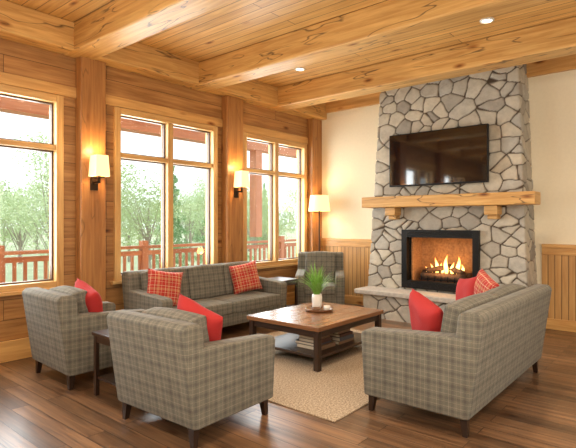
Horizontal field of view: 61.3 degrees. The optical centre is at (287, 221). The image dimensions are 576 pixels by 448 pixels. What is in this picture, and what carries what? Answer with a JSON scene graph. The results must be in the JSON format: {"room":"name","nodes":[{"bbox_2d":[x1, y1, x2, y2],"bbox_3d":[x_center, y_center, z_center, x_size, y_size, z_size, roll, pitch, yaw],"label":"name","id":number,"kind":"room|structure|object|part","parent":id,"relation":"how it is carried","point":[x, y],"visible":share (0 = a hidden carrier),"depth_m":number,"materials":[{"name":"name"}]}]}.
{"room":"living room","nodes":[
{"label":"living room","id":0,"kind":"room"},
{"bbox_2d":[0,38,306,341],"bbox_3d":[-3.010,-0.390,5.424,0.200,3.780,10.800,0,0,40],"label":"wall","id":1,"kind":"structure","parent":0,"point":[16,58],"depth_m":6.15,"materials":[{"name":"brown wood"}]},
{"bbox_2d":[0,93,52,284],"bbox_3d":[-3.259,-0.351,5.091,0.050,2.067,1.560,0,0,40],"label":"sash edge","id":2,"kind":"object","parent":1,"relation":"attached to","point":[2,95],"visible":0.84,"depth_m":5.66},
{"bbox_2d":[0,287,53,296],"bbox_3d":[-3.173,0.770,5.018,0.075,0.040,1.830,0,0,40],"label":"sill","id":3,"kind":"structure","parent":1,"relation":"attached to","point":[2,294],"depth_m":5.22,"materials":[{"name":"brown wood"}]},
{"bbox_2d":[0,84,63,292],"bbox_3d":[-3.249,-0.360,5.083,0.195,2.220,1.730,0,0,40],"label":"frame","id":4,"kind":"object","parent":1,"relation":"attached to","point":[57,147],"visible":0.84,"depth_m":5.63,"materials":[{"name":"brown wood"}]},
{"bbox_2d":[110,280,121,284],"bbox_3d":[-1.637,0.770,6.836,0.075,0.040,1.830,0,0,40],"label":"sill","id":5,"kind":"structure","parent":1,"relation":"attached to","point":[120,281],"depth_m":6.15,"materials":[{"name":"brown wood"}]},
{"bbox_2d":[0,291,294,362],"bbox_3d":[-2.931,1.390,5.331,0.040,0.220,10.760,0,0,40],"label":"baseboard","id":6,"kind":"structure","parent":1,"relation":"attached to","point":[11,350],"depth_m":5.29,"materials":[{"name":"brown wood"}]},
{"bbox_2d":[0,72,307,143],"bbox_3d":[-2.922,-1.538,5.350,0.030,0.125,10.800,0,0,40],"label":"trim","id":7,"kind":"structure","parent":1,"relation":"attached to","point":[5,78],"depth_m":6.46,"materials":[{"name":"brown wood"}]},
{"bbox_2d":[0,0,326,119],"bbox_3d":[-2.834,-2.120,5.276,0.260,0.320,10.800,0,0,40],"label":"beam","id":8,"kind":"structure","parent":1,"relation":"attached to","point":[18,23],"depth_m":6.19,"materials":[{"name":"brown wood"}]},
{"bbox_2d":[121,116,209,273],"bbox_3d":[-1.723,-0.351,6.909,0.050,2.067,1.560,0,0,40],"label":"sash edge","id":9,"kind":"object","parent":1,"relation":"attached to","point":[124,117],"visible":0.37,"depth_m":6.87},
{"bbox_2d":[114,106,217,280],"bbox_3d":[-1.713,-0.360,6.901,0.195,2.220,1.730,0,0,40],"label":"frame","id":10,"kind":"object","parent":1,"relation":"attached to","point":[169,122],"visible":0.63,"depth_m":6.84,"materials":[{"name":"brown wood"}]},
{"bbox_2d":[247,139,300,261],"bbox_3d":[-0.264,-0.351,8.635,0.050,2.067,1.520,0,0,40],"label":"sash edge","id":11,"kind":"object","parent":1,"relation":"attached to","point":[270,144],"visible":0.39,"depth_m":8.88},
{"bbox_2d":[243,132,306,266],"bbox_3d":[-0.254,-0.360,8.627,0.195,2.220,1.690,0,0,40],"label":"frame","id":12,"kind":"object","parent":1,"relation":"attached to","point":[275,173],"visible":0.57,"depth_m":8.58,"materials":[{"name":"brown wood"}]},
{"bbox_2d":[257,263,297,268],"bbox_3d":[-0.178,0.770,8.562,0.075,0.040,1.790,0,0,40],"label":"sill","id":13,"kind":"structure","parent":1,"relation":"attached to","point":[288,264],"depth_m":8.49,"materials":[{"name":"brown wood"}]},
{"bbox_2d":[0,303,575,447],"bbox_3d":[0.351,1.560,2.584,9.000,0.120,11.200,0,0,40],"label":"floor","id":14,"kind":"structure","parent":0,"point":[38,410],"depth_m":3.68,"materials":[{"name":"brown wood"}]},
{"bbox_2d":[22,286,144,389],"bbox_3d":[-1.997,1.061,4.841,0.850,0.878,0.931,0,0,42],"label":"armchair","id":15,"kind":"object","parent":14,"relation":"on","point":[60,325],"visible":0.78,"depth_m":4.43,"materials":[{"name":"grey fabric"}]},
{"bbox_2d":[49,286,87,312],"bbox_3d":[-2.111,0.845,4.716,0.556,0.449,0.180,0,9,42],"label":"cushion","id":16,"kind":"object","parent":15,"relation":"on","point":[80,294],"depth_m":4.54,"materials":[{"name":"grey fabric"}]},
{"bbox_2d":[74,278,102,311],"bbox_3d":[-1.927,0.810,4.722,0.531,0.521,0.218,0,0,45],"label":"throw pillow","id":17,"kind":"object","parent":15,"relation":"on","point":[93,300],"visible":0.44,"depth_m":4.56,"materials":[{"name":"red fabric"}]},
{"bbox_3d":[-1.718,1.098,4.628,0.150,0.543,0.862,0,0,42],"label":"arm","id":18,"kind":"part","parent":15,"relation":"part of","materials":[{"name":"grey fabric"}]},
{"bbox_3d":[-2.237,1.098,5.098,0.150,0.543,0.862,0,0,42],"label":"arm","id":19,"kind":"part","parent":15,"relation":"part of","materials":[{"name":"grey fabric"}]},
{"bbox_2d":[76,57,105,301],"bbox_3d":[-2.390,-0.230,5.895,0.140,3.460,0.320,0,0,40],"label":"column","id":20,"kind":"structure","parent":14,"relation":"on","point":[90,74],"depth_m":5.82,"materials":[{"name":"brown wood"}]},
{"bbox_2d":[88,154,109,190],"bbox_3d":[-2.253,-0.585,5.779,0.218,0.410,0.177,0,0,40],"label":"wall sconce","id":21,"kind":"object","parent":20,"relation":"attached to","point":[99,164],"visible":1,"depth_m":5.73,"materials":[{"name":"white fabric"}]},
{"bbox_3d":[-2.237,-0.665,5.766,0.177,0.250,0.177,0,0,40],"label":"lamp shade","id":22,"kind":"part","parent":21,"relation":"part of","materials":[{"name":"white fabric"}]},
{"bbox_2d":[92,329,115,395],"bbox_3d":[-1.342,1.225,4.237,0.520,0.550,0.500,0,0,40],"label":"side table","id":23,"kind":"object","parent":14,"relation":"on","point":[101,336],"visible":0.23,"depth_m":4.19,"materials":[{"name":"brown wood"}]},
{"bbox_2d":[107,307,274,447],"bbox_3d":[-0.729,1.071,3.730,0.900,0.858,0.931,0,0,38],"label":"armchair","id":24,"kind":"object","parent":14,"relation":"on","point":[166,365],"visible":0.98,"depth_m":3.39,"materials":[{"name":"grey fabric"}]},
{"bbox_2d":[141,307,208,341],"bbox_3d":[-0.833,0.855,3.598,0.606,0.429,0.180,0,9,38],"label":"cushion","id":25,"kind":"object","parent":24,"relation":"on","point":[172,313],"depth_m":3.46,"materials":[{"name":"grey fabric"}]},
{"bbox_2d":[177,293,222,341],"bbox_3d":[-0.667,0.810,3.627,0.564,0.554,0.215,0,0,33],"label":"throw pillow","id":26,"kind":"object","parent":24,"relation":"on","point":[214,320],"visible":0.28,"depth_m":3.50,"materials":[{"name":"red fabric"}]},
{"bbox_3d":[-0.416,1.098,3.521,0.150,0.543,0.862,0,0,38],"label":"arm","id":27,"kind":"part","parent":24,"relation":"part of","materials":[{"name":"grey fabric"}]},
{"bbox_2d":[122,261,286,326],"bbox_3d":[-1.049,1.046,6.647,0.891,0.908,2.200,0,0,40],"label":"sofa","id":28,"kind":"object","parent":14,"relation":"on","point":[210,286],"visible":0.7,"depth_m":6.54,"materials":[{"name":"grey fabric"}]},
{"bbox_3d":[-1.688,1.098,5.845,0.822,0.543,0.150,0,0,40],"label":"arm","id":29,"kind":"part","parent":28,"relation":"part of","materials":[{"name":"grey fabric"}]},
{"bbox_2d":[147,268,182,305],"bbox_3d":[-1.526,0.820,6.002,0.530,0.515,0.226,0,0,-32],"label":"throw pillow","id":30,"kind":"object","parent":28,"relation":"on","point":[167,284],"visible":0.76,"depth_m":5.94,"materials":[{"name":"red fabric"}]},
{"bbox_2d":[141,267,189,297],"bbox_3d":[-1.571,0.830,6.259,0.180,0.479,0.639,-12,-8,40],"label":"cushion","id":31,"kind":"object","parent":28,"relation":"on","point":[185,283],"depth_m":6.35,"materials":[{"name":"grey fabric"}]},
{"bbox_3d":[-1.259,1.125,6.203,0.638,0.185,0.953,0,0,40],"label":"seat","id":32,"kind":"part","parent":28,"relation":"part of","materials":[{"name":"grey fabric"}]},
{"bbox_2d":[187,264,224,299],"bbox_3d":[-1.162,0.830,6.743,0.180,0.479,0.639,-12,-8,40],"label":"cushion","id":33,"kind":"object","parent":28,"relation":"on","point":[206,281],"depth_m":6.66,"materials":[{"name":"grey fabric"}]},
{"bbox_2d":[222,261,252,294],"bbox_3d":[-0.753,0.830,7.227,0.180,0.479,0.639,-12,-8,40],"label":"cushion","id":34,"kind":"object","parent":28,"relation":"on","point":[227,281],"depth_m":6.98,"materials":[{"name":"grey fabric"}]},
{"bbox_3d":[-0.646,1.125,6.928,0.638,0.185,0.953,0,0,40],"label":"seat","id":35,"kind":"part","parent":28,"relation":"part of","materials":[{"name":"grey fabric"}]},
{"bbox_2d":[229,260,262,293],"bbox_3d":[-0.622,0.810,7.072,0.505,0.493,0.223,0,0,-23],"label":"throw pillow","id":36,"kind":"object","parent":28,"relation":"on","point":[244,277],"visible":1,"depth_m":7.00,"materials":[{"name":"red fabric"}]},
{"bbox_3d":[-0.365,1.098,7.411,0.822,0.543,0.150,0,0,40],"label":"arm","id":37,"kind":"part","parent":28,"relation":"part of","materials":[{"name":"grey fabric"}]},
{"bbox_2d":[222,95,242,262],"bbox_3d":[-0.876,-0.230,7.686,0.140,3.460,0.350,0,0,40],"label":"column","id":38,"kind":"structure","parent":14,"relation":"on","point":[232,107],"depth_m":7.58,"materials":[{"name":"brown wood"}]},
{"bbox_2d":[234,170,249,197],"bbox_3d":[-0.736,-0.585,7.574,0.218,0.410,0.177,0,0,40],"label":"wall sconce","id":39,"kind":"object","parent":38,"relation":"attached to","point":[241,178],"visible":1,"depth_m":7.52,"materials":[{"name":"white fabric"}]},
{"bbox_3d":[-0.720,-0.665,7.561,0.177,0.250,0.177,0,0,40],"label":"lamp shade","id":40,"kind":"part","parent":39,"relation":"part of","materials":[{"name":"white fabric"}]},
{"bbox_2d":[270,277,298,306],"bbox_3d":[-0.130,1.200,7.717,0.440,0.600,0.420,0,0,40],"label":"end table","id":41,"kind":"object","parent":14,"relation":"on","point":[290,281],"visible":0.27,"depth_m":7.71,"materials":[{"name":"brown wood"}]},
{"bbox_3d":[-0.130,1.215,7.717,0.416,0.570,0.396,0,0,40],"label":"frame","id":42,"kind":"part","parent":41,"relation":"part of","materials":[{"name":"brown wood"}]},
{"bbox_2d":[307,118,321,251],"bbox_3d":[0.508,-0.230,9.324,0.140,3.460,0.300,0,0,40],"label":"column","id":43,"kind":"structure","parent":14,"relation":"on","point":[314,126],"depth_m":9.23,"materials":[{"name":"brown wood"}]},
{"bbox_2d":[309,195,329,250],"bbox_3d":[0.579,0.505,8.989,0.400,1.990,0.400,0,0,40],"label":"floor lamp","id":44,"kind":"object","parent":14,"relation":"on","point":[319,203],"visible":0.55,"depth_m":8.84,"materials":[{"name":"beige fabric"}]},
{"bbox_3d":[0.579,-0.345,8.989,0.400,0.290,0.400,0,0,40],"label":"lamp shade","id":45,"kind":"part","parent":44,"relation":"part of","materials":[{"name":"white fabric"}]},
{"bbox_2d":[295,251,344,304],"bbox_3d":[0.558,1.006,8.417,0.820,0.988,0.831,0,0,5],"label":"armchair","id":46,"kind":"object","parent":14,"relation":"on","point":[334,261],"visible":0.8,"depth_m":8.42,"materials":[{"name":"grey fabric"}]},
{"bbox_3d":[0.222,1.098,8.418,0.150,0.543,0.762,0,0,5],"label":"arm","id":47,"kind":"part","parent":46,"relation":"part of","materials":[{"name":"grey fabric"}]},
{"bbox_3d":[0.547,1.125,8.291,0.523,0.185,0.578,0,0,5],"label":"seat","id":48,"kind":"part","parent":46,"relation":"part of","materials":[{"name":"grey fabric"}]},
{"bbox_2d":[305,251,334,281],"bbox_3d":[0.569,0.790,8.535,0.526,0.559,0.180,0,-9,5],"label":"cushion","id":49,"kind":"object","parent":46,"relation":"on","point":[325,259],"depth_m":8.46,"materials":[{"name":"grey fabric"}]},
{"bbox_3d":[0.889,1.098,8.358,0.150,0.543,0.762,0,0,5],"label":"arm","id":50,"kind":"part","parent":46,"relation":"part of","materials":[{"name":"grey fabric"}]},
{"bbox_2d":[266,329,377,421],"bbox_3d":[0.349,1.494,5.433,2.320,0.011,2.750,0,0,40],"label":"area rug","id":51,"kind":"object","parent":14,"relation":"on","point":[335,392],"visible":0.2,"depth_m":4.48,"materials":[{"name":"carpet"}]},
{"bbox_2d":[247,302,383,371],"bbox_3d":[0.338,1.266,5.606,1.000,0.445,1.300,0,0,40],"label":"coffee table","id":52,"kind":"object","parent":51,"relation":"on","point":[295,320],"visible":0.73,"depth_m":5.27,"materials":[{"name":"brown wood"}]},
{"bbox_2d":[274,332,361,357],"bbox_3d":[0.338,1.363,5.606,0.900,0.030,1.160,0,0,40],"label":"shelf","id":53,"kind":"object","parent":52,"relation":"attached to","point":[285,342],"depth_m":5.29,"materials":[{"name":"brown wood"}]},
{"bbox_2d":[305,306,333,312],"bbox_3d":[0.370,1.028,5.736,0.340,0.027,0.340,0,0,40],"label":"wooden tray","id":54,"kind":"object","parent":52,"relation":"on","point":[308,308],"visible":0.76,"depth_m":5.65,"materials":[{"name":"brown wood"}]},
{"bbox_2d":[295,260,343,306],"bbox_3d":[0.334,0.735,5.840,0.728,0.596,0.689,0,0,40],"label":"potted grass plant","id":55,"kind":"object","parent":54,"relation":"on","point":[315,285],"visible":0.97,"depth_m":5.79,"materials":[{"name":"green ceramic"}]},
{"bbox_3d":[0.347,0.948,5.834,0.124,0.170,0.124,0,0,40],"label":"pot","id":56,"kind":"part","parent":55,"relation":"part of","materials":[{"name":"white ceramic"}]},
{"bbox_2d":[324,305,329,309],"bbox_3d":[0.457,1.008,5.715,0.080,0.050,0.080,0,0,40],"label":"candle cup","id":57,"kind":"object","parent":54,"relation":"on","point":[326,307],"visible":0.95,"depth_m":5.68,"materials":[{"name":"white ceramic"}]},
{"bbox_2d":[295,329,353,349],"bbox_3d":[0.417,1.275,5.405,0.338,0.142,0.666,0,0,40],"label":"book stack","id":58,"kind":"object","parent":52,"relation":"on","point":[344,336],"visible":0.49,"depth_m":5.24,"materials":[{"name":"beige paper"}]},
{"bbox_2d":[354,64,540,322],"bbox_3d":[2.338,-0.390,7.320,2.659,3.780,1.000,0,0,40],"label":"stone fireplace","id":59,"kind":"object","parent":14,"relation":"on","point":[425,239],"visible":0.68,"depth_m":7.23,"materials":[{"name":"grey stone"}]},
{"bbox_2d":[389,123,488,186],"bbox_3d":[2.253,-0.965,7.330,1.530,0.820,0.174,0,0,40],"label":"tv","id":60,"kind":"object","parent":59,"relation":"attached to","point":[457,155],"visible":1,"depth_m":7.22,"materials":[{"name":"black glass"}]},
{"bbox_2d":[362,191,540,219],"bbox_3d":[2.287,-0.220,7.206,2.590,0.360,0.320,0,0,40],"label":"mantel shelf","id":61,"kind":"object","parent":59,"relation":"attached to","point":[480,205],"depth_m":7.10,"materials":[{"name":"brown wood"}]},
{"bbox_2d":[361,283,551,437],"bbox_3d":[1.595,1.046,4.348,0.961,0.908,2.030,0,0,40],"label":"sofa","id":62,"kind":"object","parent":14,"relation":"on","point":[486,340],"visible":1,"depth_m":3.62,"materials":[{"name":"grey fabric"}]},
{"bbox_3d":[0.972,1.083,3.656,0.892,0.573,0.170,0,0,40],"label":"arm","id":63,"kind":"part","parent":62,"relation":"part of","materials":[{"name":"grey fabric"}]},
{"bbox_2d":[409,288,442,331],"bbox_3d":[1.130,0.820,3.941,0.234,0.532,0.538,0,0,-17],"label":"throw pillow","id":64,"kind":"object","parent":62,"relation":"on","point":[425,315],"visible":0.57,"depth_m":3.83,"materials":[{"name":"red fabric"}]},
{"bbox_2d":[455,276,476,300],"bbox_3d":[1.877,0.780,5.040,0.197,0.515,0.517,0,0,-12],"label":"throw pillow","id":65,"kind":"object","parent":62,"relation":"on","point":[465,287],"visible":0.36,"depth_m":5.01,"materials":[{"name":"red fabric"}]},
{"bbox_2d":[441,292,498,332],"bbox_3d":[1.462,0.830,3.907,0.180,0.479,0.851,12,8,40],"label":"cushion","id":66,"kind":"object","parent":62,"relation":"on","point":[452,310],"depth_m":3.62,"materials":[{"name":"grey fabric"}]},
{"bbox_2d":[474,267,498,293],"bbox_3d":[1.938,0.740,4.803,0.194,0.553,0.560,0,0,-4],"label":"throw pillow","id":67,"kind":"object","parent":62,"relation":"on","point":[484,282],"visible":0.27,"depth_m":4.74,"materials":[{"name":"red fabric"}]},
{"bbox_2d":[484,283,525,297],"bbox_3d":[2.007,0.830,4.552,0.180,0.479,0.851,12,8,40],"label":"cushion","id":68,"kind":"object","parent":62,"relation":"on","point":[503,290],"depth_m":4.40,"materials":[{"name":"grey fabric"}]},
{"bbox_2d":[5,0,575,86],"bbox_3d":[0.351,-2.340,2.584,9.000,0.120,11.200,0,0,40],"label":"ceiling","id":69,"kind":"structure","parent":0,"point":[234,25],"depth_m":5.67,"materials":[{"name":"brown wood"}]},
{"bbox_2d":[65,0,233,59],"bbox_3d":[0.751,-2.115,3.058,8.600,0.330,0.320,0,0,40],"label":"ceiling beam","id":70,"kind":"structure","parent":69,"relation":"attached to","point":[119,24],"depth_m":4.95,"materials":[{"name":"brown wood"}]},
{"bbox_2d":[295,67,304,70],"bbox_3d":[0.179,-2.274,7.246,0.156,0.012,0.156,0,0,40],"label":"recessed light","id":71,"kind":"object","parent":69,"relation":"in","point":[298,68],"visible":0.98,"depth_m":7.24,"materials":[{"name":"white ceramic"}]},
{"bbox_2d":[188,0,551,91],"bbox_3d":[1.919,-2.115,4.440,8.600,0.330,0.320,0,0,40],"label":"ceiling beam","id":72,"kind":"structure","parent":69,"relation":"attached to","point":[390,21],"depth_m":5.35,"materials":[{"name":"brown wood"}]},
{"bbox_2d":[267,17,575,111],"bbox_3d":[3.016,-2.115,5.738,8.600,0.330,0.320,0,0,40],"label":"ceiling beam","id":73,"kind":"structure","parent":69,"relation":"attached to","point":[556,39],"depth_m":6.41,"materials":[{"name":"brown wood"}]},
{"bbox_2d":[480,17,493,23],"bbox_3d":[2.249,-2.274,5.497,0.156,0.012,0.156,0,0,40],"label":"recessed light","id":74,"kind":"object","parent":69,"relation":"in","point":[488,20],"visible":0.99,"depth_m":5.48,"materials":[{"name":"white ceramic"}]},
{"bbox_2d":[321,69,575,283],"bbox_3d":[3.901,-0.390,6.785,9.000,3.780,0.200,0,0,40],"label":"wall","id":75,"kind":"structure","parent":0,"point":[349,137],"depth_m":6.96,"materials":[{"name":"beige paint"}]},
{"bbox_2d":[321,246,575,320],"bbox_3d":[3.882,0.910,6.655,8.460,0.900,0.022,0,0,40],"label":"wainscoting","id":76,"kind":"structure","parent":75,"relation":"attached to","point":[558,271],"depth_m":6.80,"materials":[{"name":"brown wood"}]},
{"bbox_2d":[321,238,575,255],"bbox_3d":[3.873,0.385,6.644,8.460,0.150,0.050,0,0,40],"label":"trim","id":77,"kind":"structure","parent":75,"relation":"attached to","point":[547,249],"depth_m":8.68,"materials":[{"name":"brown wood"}]},
{"bbox_2d":[326,54,575,112],"bbox_3d":[3.820,-2.180,6.689,8.600,0.200,0.050,0,0,40],"label":"trim","id":78,"kind":"structure","parent":75,"relation":"attached to","point":[565,63],"depth_m":6.96,"materials":[{"name":"brown wood"}]},
{"bbox_2d":[345,295,575,331],"bbox_3d":[3.877,1.425,6.648,8.460,0.150,0.040,0,0,40],"label":"baseboard","id":79,"kind":"structure","parent":75,"relation":"attached to","point":[555,324],"depth_m":6.76,"materials":[{"name":"brown wood"}]},
{"label":"outside","id":80,"kind":"structure","parent":0,"visible":0},
{"bbox_2d":[0,228,296,282],"bbox_3d":[-24.345,2.185,53.304,90.000,3.091,130.000,0,0,40],"label":"ground","id":81,"kind":"structure","parent":80,"point":[8,266],"depth_m":41.76,"materials":[{"name":"green plant"}]},
{"bbox_2d":[0,170,12,244],"bbox_3d":[-16.564,-0.163,24.667,4.632,7.126,4.916,0,0,-25],"label":"birch tree","id":82,"kind":"object","parent":81,"relation":"on","point":[1,182],"visible":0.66,"depth_m":25.39,"materials":[{"name":"green plant"}]},
{"bbox_2d":[0,183,22,239],"bbox_3d":[-21.630,0.072,34.556,4.591,6.656,4.326,0,0,10],"label":"birch tree","id":83,"kind":"object","parent":81,"relation":"on","point":[1,221],"visible":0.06,"depth_m":35.48,"materials":[{"name":"green plant"}]},
{"bbox_2d":[0,195,27,248],"bbox_3d":[-22.944,0.528,39.483,3.963,5.744,3.734,0,0,-27],"label":"birch tree","id":84,"kind":"object","parent":81,"relation":"on","point":[6,232],"visible":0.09,"depth_m":39.48,"materials":[{"name":"green plant"}]},
{"bbox_2d":[0,177,47,263],"bbox_3d":[-17.154,0.208,30.991,3.838,6.385,4.450,0,0,-9],"label":"birch tree","id":85,"kind":"object","parent":81,"relation":"on","point":[19,237],"visible":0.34,"depth_m":30.93,"materials":[{"name":"green plant"}]},
{"bbox_2d":[0,123,48,278],"bbox_3d":[-10.210,-0.321,21.286,4.474,7.441,5.187,0,0,-42],"label":"birch tree","id":86,"kind":"object","parent":81,"relation":"on","point":[34,161],"visible":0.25,"depth_m":20.54,"materials":[{"name":"green plant"}]},
{"bbox_2d":[0,167,48,232],"bbox_3d":[-12.000,0.036,25.773,4.641,6.727,4.373,0,0,15],"label":"birch tree","id":87,"kind":"object","parent":81,"relation":"on","point":[28,226],"visible":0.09,"depth_m":24.65,"materials":[{"name":"green plant"}]},
{"bbox_2d":[15,193,48,249],"bbox_3d":[-22.604,0.351,43.833,3.666,6.098,4.250,0,0,25],"label":"birch tree","id":88,"kind":"object","parent":81,"relation":"on","point":[36,235],"visible":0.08,"depth_m":42.98,"materials":[{"name":"green plant"}]},
{"bbox_2d":[2,173,130,263],"bbox_3d":[-8.029,0.361,17.550,3.951,6.078,4.193,0,0,8],"label":"birch tree","id":89,"kind":"object","parent":81,"relation":"on","point":[21,211],"visible":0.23,"depth_m":17.48,"materials":[{"name":"green plant"}]},
{"bbox_2d":[121,192,131,231],"bbox_3d":[-12.307,0.521,32.576,4.014,5.759,3.462,0,0,3],"label":"birch tree","id":90,"kind":"object","parent":81,"relation":"on","point":[122,223],"visible":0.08,"depth_m":32.71,"materials":[{"name":"green plant"}]},
{"bbox_2d":[121,195,145,261],"bbox_3d":[-12.195,0.387,37.049,4.157,6.026,3.917,0,0,-27],"label":"birch tree","id":91,"kind":"object","parent":81,"relation":"on","point":[128,236],"visible":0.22,"depth_m":36.70,"materials":[{"name":"green plant"}]},
{"bbox_2d":[121,192,151,240],"bbox_3d":[-15.233,-0.136,49.466,4.879,7.072,4.597,0,0,-45],"label":"birch tree","id":92,"kind":"object","parent":81,"relation":"on","point":[128,192],"visible":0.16,"depth_m":48.76,"materials":[{"name":"green plant"}]},
{"bbox_2d":[144,200,160,236],"bbox_3d":[-14.111,0.203,54.420,4.411,6.394,4.157,0,0,-32],"label":"birch tree","id":93,"kind":"object","parent":81,"relation":"on","point":[150,200],"visible":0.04,"depth_m":53.62,"materials":[{"name":"green plant"}]},
{"bbox_2d":[121,160,185,268],"bbox_3d":[-7.002,-0.023,24.023,4.723,6.846,4.450,0,0,-40],"label":"birch tree","id":94,"kind":"object","parent":81,"relation":"on","point":[147,222],"visible":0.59,"depth_m":23.32,"materials":[{"name":"green plant"}]},
{"bbox_2d":[151,199,189,244],"bbox_3d":[-10.527,0.571,44.086,3.944,5.658,3.401,0,0,-15],"label":"birch tree","id":95,"kind":"object","parent":81,"relation":"on","point":[160,199],"visible":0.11,"depth_m":43.80,"materials":[{"name":"green plant"}]},
{"bbox_2d":[150,166,192,266],"bbox_3d":[-7.557,-0.674,31.110,3.427,8.148,3.392,0,0,-6],"label":"conifer tree","id":96,"kind":"object","parent":81,"relation":"on","point":[175,179],"visible":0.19,"depth_m":30.95,"materials":[{"name":"green plant"}]},
{"bbox_2d":[173,174,205,261],"bbox_3d":[-7.604,-0.274,38.127,4.777,7.349,5.070,0,0,-1],"label":"birch tree","id":97,"kind":"object","parent":81,"relation":"on","point":[203,180],"visible":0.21,"depth_m":38.33,"materials":[{"name":"green plant"}]},
{"bbox_2d":[180,193,204,241],"bbox_3d":[-10.666,0.082,51.568,4.577,6.635,4.313,0,0,-3],"label":"birch tree","id":98,"kind":"object","parent":81,"relation":"on","point":[192,193],"visible":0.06,"depth_m":51.46,"materials":[{"name":"green plant"}]},
{"bbox_2d":[183,199,205,246],"bbox_3d":[-8.424,0.325,47.926,4.243,6.151,3.998,0,0,-6],"label":"birch tree","id":99,"kind":"object","parent":81,"relation":"on","point":[194,199],"visible":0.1,"depth_m":47.54,"materials":[{"name":"green plant"}]},
{"bbox_2d":[188,226,202,241],"bbox_3d":[-10.969,0.259,59.062,2.642,6.283,2.615,0,0,-20],"label":"conifer tree","id":100,"kind":"object","parent":81,"relation":"on","point":[195,238],"visible":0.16,"depth_m":58.60,"materials":[{"name":"green plant"}]},
{"bbox_2d":[173,175,249,246],"bbox_3d":[-4.507,0.027,27.776,4.653,6.745,4.385,0,0,-21],"label":"birch tree","id":101,"kind":"object","parent":81,"relation":"on","point":[194,208],"visible":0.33,"depth_m":26.92,"materials":[{"name":"green plant"}]},
{"bbox_2d":[192,179,249,210],"bbox_3d":[-5.333,-0.294,41.770,4.442,7.388,5.150,0,0,32],"label":"birch tree","id":102,"kind":"object","parent":81,"relation":"on","point":[202,179],"visible":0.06,"depth_m":40.91,"materials":[{"name":"green plant"}]},
{"bbox_2d":[194,203,253,263],"bbox_3d":[-2.758,-0.402,21.095,3.166,7.605,3.198,0,0,16],"label":"conifer tree","id":103,"kind":"object","parent":81,"relation":"on","point":[203,220],"visible":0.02,"depth_m":20.91,"materials":[{"name":"green plant"}]},
{"bbox_2d":[247,192,267,251],"bbox_3d":[-2.498,0.559,35.909,3.416,5.683,3.961,0,0,6],"label":"birch tree","id":104,"kind":"object","parent":81,"relation":"on","point":[266,204],"visible":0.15,"depth_m":35.97,"materials":[{"name":"green plant"}]},
{"bbox_2d":[247,184,267,251],"bbox_3d":[-3.824,-0.177,47.135,4.300,7.153,4.986,0,0,33],"label":"birch tree","id":105,"kind":"object","parent":81,"relation":"on","point":[265,190],"visible":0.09,"depth_m":47.31,"materials":[{"name":"green plant"}]},
{"bbox_2d":[252,183,267,243],"bbox_3d":[-2.494,-0.404,51.720,3.200,7.608,3.167,0,0,-13],"label":"conifer tree","id":106,"kind":"object","parent":81,"relation":"on","point":[264,183],"visible":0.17,"depth_m":51.51,"materials":[{"name":"green plant"}]},
{"bbox_2d":[247,192,296,243],"bbox_3d":[-1.176,0.706,30.428,3.503,5.388,3.717,0,0,24],"label":"birch tree","id":107,"kind":"object","parent":81,"relation":"on","point":[263,213],"visible":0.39,"depth_m":29.93,"materials":[{"name":"green plant"}]},
{"bbox_2d":[262,199,295,234],"bbox_3d":[-1.122,0.613,43.429,3.624,5.574,3.846,0,0,26],"label":"birch tree","id":108,"kind":"object","parent":81,"relation":"on","point":[280,223],"visible":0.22,"depth_m":43.55,"materials":[{"name":"green plant"}]},
{"bbox_2d":[282,183,296,232],"bbox_3d":[1.480,0.318,33.820,4.007,6.164,4.252,0,0,5],"label":"birch tree","id":109,"kind":"object","parent":81,"relation":"on","point":[295,190],"visible":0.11,"depth_m":33.18,"materials":[{"name":"green plant"}]},
{"bbox_2d":[289,213,296,231],"bbox_3d":[1.580,0.680,26.973,3.752,5.439,3.536,0,0,-30],"label":"birch tree","id":110,"kind":"object","parent":81,"relation":"on","point":[294,213],"visible":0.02,"depth_m":27.66,"materials":[{"name":"green plant"}]},
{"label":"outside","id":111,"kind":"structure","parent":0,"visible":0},
{"bbox_3d":[-3.334,1.620,6.745,2.000,0.120,18.000,0,0,40],"label":"deck","id":112,"kind":"object","parent":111,"visible":0},
{"bbox_2d":[0,236,296,282],"bbox_3d":[-3.953,0.950,7.268,0.140,1.220,18.000,0,0,40],"label":"deck railing","id":113,"kind":"object","parent":112,"relation":"on","point":[143,252],"visible":0.13,"depth_m":8.79,"materials":[{"name":"red wood"}]},
{"bbox_2d":[0,96,296,236],"bbox_3d":[-3.416,-0.820,6.880,2.300,2.320,18.100,0,0,40],"label":"frame","id":114,"kind":"object","parent":112,"relation":"on","point":[7,105],"visible":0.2,"depth_m":9.59,"materials":[{"name":"red wood"}]}
]}

